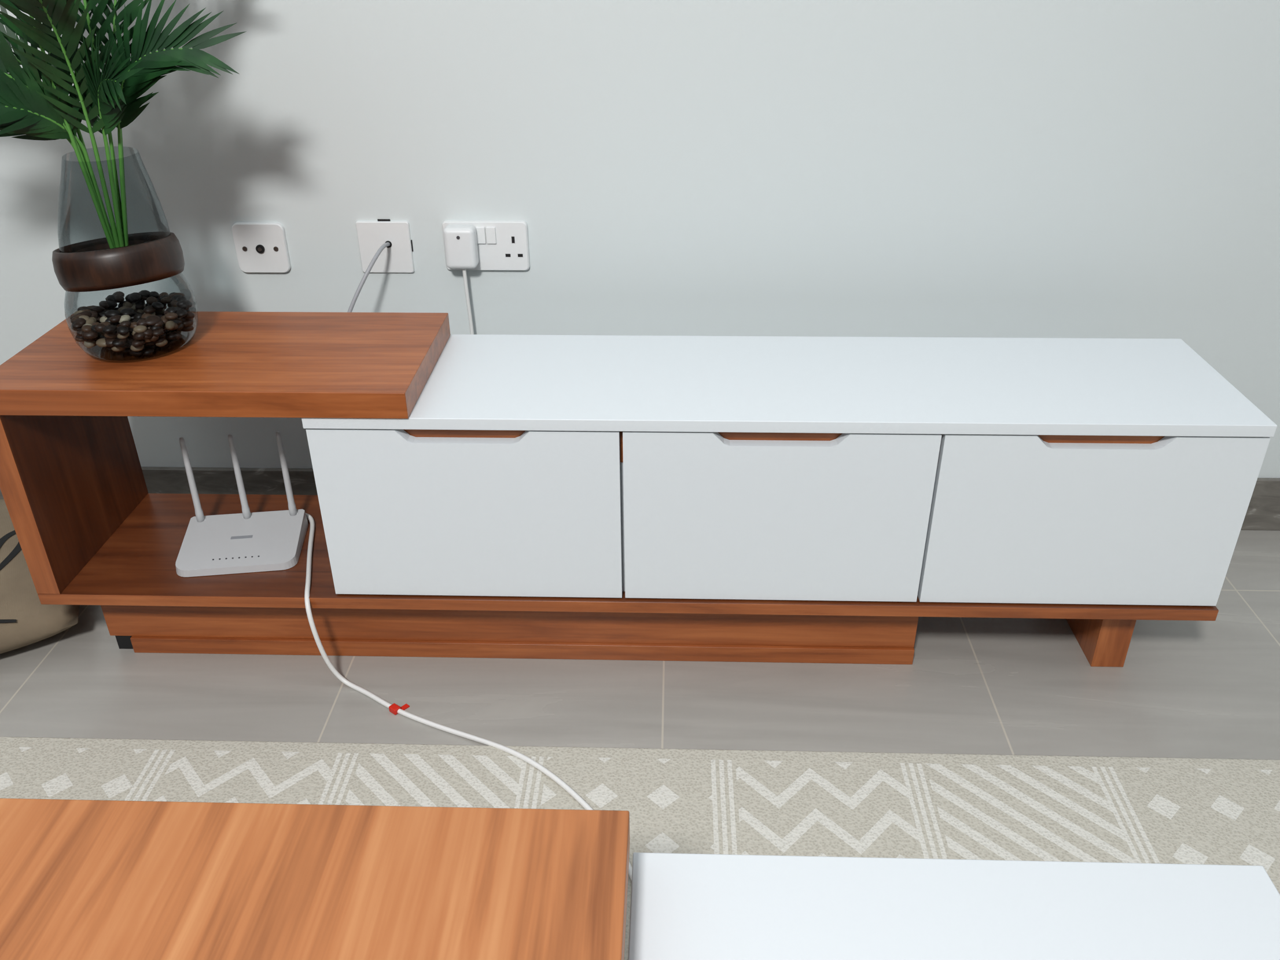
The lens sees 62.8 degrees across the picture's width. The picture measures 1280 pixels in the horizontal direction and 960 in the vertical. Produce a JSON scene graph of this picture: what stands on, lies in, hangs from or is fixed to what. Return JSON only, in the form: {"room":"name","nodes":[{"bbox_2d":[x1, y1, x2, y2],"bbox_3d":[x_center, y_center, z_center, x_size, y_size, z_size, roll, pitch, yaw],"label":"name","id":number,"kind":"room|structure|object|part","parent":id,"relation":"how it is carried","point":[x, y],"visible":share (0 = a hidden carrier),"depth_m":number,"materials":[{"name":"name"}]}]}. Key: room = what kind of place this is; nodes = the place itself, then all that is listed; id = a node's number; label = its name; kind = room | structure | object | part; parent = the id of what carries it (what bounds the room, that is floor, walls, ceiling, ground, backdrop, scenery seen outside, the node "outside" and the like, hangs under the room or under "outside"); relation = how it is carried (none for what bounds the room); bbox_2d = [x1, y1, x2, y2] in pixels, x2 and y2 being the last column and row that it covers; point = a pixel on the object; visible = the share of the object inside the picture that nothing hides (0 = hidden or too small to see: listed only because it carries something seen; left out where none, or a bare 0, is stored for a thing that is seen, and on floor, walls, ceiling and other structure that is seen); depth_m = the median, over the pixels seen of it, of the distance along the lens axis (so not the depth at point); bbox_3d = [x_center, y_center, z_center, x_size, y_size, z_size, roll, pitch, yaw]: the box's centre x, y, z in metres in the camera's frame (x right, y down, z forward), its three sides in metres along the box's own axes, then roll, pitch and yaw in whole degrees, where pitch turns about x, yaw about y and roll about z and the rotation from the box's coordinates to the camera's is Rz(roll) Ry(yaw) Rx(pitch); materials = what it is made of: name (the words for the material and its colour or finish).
{"room":"living room","nodes":[
{"label":"living room","id":0,"kind":"room"},
{"bbox_2d":[0,0,1279,477],"bbox_3d":[0.106,-1.075,1.492,5.000,2.600,0.100,1,30,2],"label":"wall","id":1,"kind":"structure","parent":0,"point":[1089,169],"depth_m":1.75,"materials":[{"name":"white paint"}]},
{"bbox_2d":[231,222,291,272],"bbox_3d":[-0.663,-0.405,1.833,0.091,0.088,0.014,1,30,2],"label":"socket","id":2,"kind":"object","parent":1,"relation":"attached to","point":[261,247],"visible":1,"depth_m":1.83,"materials":[{"name":"white plastic"}]},
{"bbox_2d":[355,219,414,273],"bbox_3d":[-0.444,-0.407,1.828,0.094,0.094,0.008,1,30,2],"label":"outlet plate","id":3,"kind":"object","parent":1,"relation":"attached to","point":[397,257],"visible":0.94,"depth_m":1.82,"materials":[{"name":"white plastic"}]},
{"bbox_2d":[347,242,390,312],"bbox_3d":[-0.481,-0.200,1.852,0.044,0.412,0.181,24,37,36],"label":"coaxial cable","id":4,"kind":"object","parent":3,"relation":"attached to","point":[371,264],"visible":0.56,"depth_m":1.76,"materials":[{"name":"grey plastic"}]},
{"bbox_2d":[442,220,530,334],"bbox_3d":[-0.267,-0.223,1.899,0.147,0.483,0.052,1,30,2],"label":"power socket","id":5,"kind":"object","parent":1,"relation":"attached to","point":[469,245],"visible":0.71,"depth_m":1.80,"materials":[{"name":"white plastic"}]},
{"bbox_2d":[0,466,1279,530],"bbox_3d":[0.112,0.036,2.056,5.000,0.112,0.012,1,30,2],"label":"baseboard","id":6,"kind":"structure","parent":1,"relation":"attached to","point":[1263,511],"depth_m":2.06,"materials":[{"name":"tile"}]},
{"bbox_2d":[0,530,1279,759],"bbox_3d":[0.059,0.962,0.634,5.000,0.100,3.600,1,30,2],"label":"floor","id":7,"kind":"structure","parent":0,"point":[978,686],"depth_m":1.64,"materials":[{"name":"tile"}]},
{"bbox_2d":[0,498,79,653],"bbox_3d":[-1.232,0.184,1.810,0.500,0.110,0.500,-14,32,-22],"label":"basket","id":8,"kind":"object","parent":7,"relation":"on","point":[24,621],"visible":0.49,"depth_m":1.71,"materials":[{"name":"fabric"}]},
{"bbox_2d":[304,513,632,880],"bbox_3d":[-0.226,0.355,1.427,0.205,0.179,1.182,-19,35,-30],"label":"power cable","id":9,"kind":"object","parent":7,"relation":"on","point":[394,708],"visible":0.81,"depth_m":1.60,"materials":[{"name":"white plastic"}]},
{"bbox_2d":[0,311,1277,667],"bbox_3d":[-0.029,0.025,1.678,1.791,0.503,0.317,1,30,2],"label":"tv stand","id":10,"kind":"object","parent":7,"relation":"on","point":[800,499],"visible":0.93,"depth_m":1.54,"materials":[{"name":"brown wood"}]},
{"bbox_2d":[52,146,197,361],"bbox_3d":[-0.754,-0.327,1.514,0.178,0.281,0.178,1,30,2],"label":"glass vase","id":11,"kind":"object","parent":10,"relation":"on","point":[134,330],"visible":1,"depth_m":1.51,"materials":[{"name":"clear glass"}]},
{"bbox_2d":[0,0,246,248],"bbox_3d":[-0.788,-0.558,1.361,0.531,0.599,0.427,-18,34,-28],"label":"palm plant","id":12,"kind":"object","parent":11,"relation":"in","point":[44,110],"visible":0.93,"depth_m":1.37,"materials":[{"name":"green plant"}]},
{"bbox_2d":[175,431,308,576],"bbox_3d":[-0.650,0.036,1.673,0.188,0.180,0.138,-4,30,-6],"label":"router","id":13,"kind":"object","parent":10,"relation":"on","point":[247,541],"visible":1,"depth_m":1.70,"materials":[{"name":"grey plastic"}]},
{"bbox_3d":[-0.247,0.050,1.536,0.439,0.281,0.018,1,30,2],"label":"drawer","id":14,"kind":"part","parent":10,"relation":"part of","materials":[{"name":"white paint"}]},
{"bbox_3d":[0.196,0.054,1.523,0.439,0.281,0.018,1,30,2],"label":"drawer","id":15,"kind":"part","parent":10,"relation":"part of","materials":[{"name":"white paint"}]},
{"bbox_3d":[0.200,-0.149,1.573,1.331,0.018,0.313,1,30,2],"label":"cabinet lid","id":16,"kind":"part","parent":10,"relation":"part of","materials":[{"name":"white paint"}]},
{"bbox_3d":[0.640,0.059,1.509,0.439,0.281,0.018,1,30,2],"label":"drawer","id":17,"kind":"part","parent":10,"relation":"part of","materials":[{"name":"white paint"}]},
{"bbox_3d":[0.757,0.180,1.765,0.052,0.138,0.249,1,30,2],"label":"support leg","id":18,"kind":"part","parent":10,"relation":"part of","materials":[{"name":"brown wood"}]},
{"bbox_2d":[0,736,1279,959],"bbox_3d":[0.058,0.938,0.567,3.700,0.008,2.207,1,30,2],"label":"area rug","id":19,"kind":"object","parent":7,"relation":"on","point":[975,806],"visible":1,"depth_m":1.45,"materials":[{"name":"beige fabric"}]},
{"bbox_2d":[0,797,1279,959],"bbox_3d":[-0.317,0.614,0.717,1.695,0.411,0.662,1,30,2],"label":"coffee table","id":20,"kind":"object","parent":19,"relation":"on","point":[80,879],"visible":1,"depth_m":0.85,"materials":[{"name":"brown wood"}]}
]}

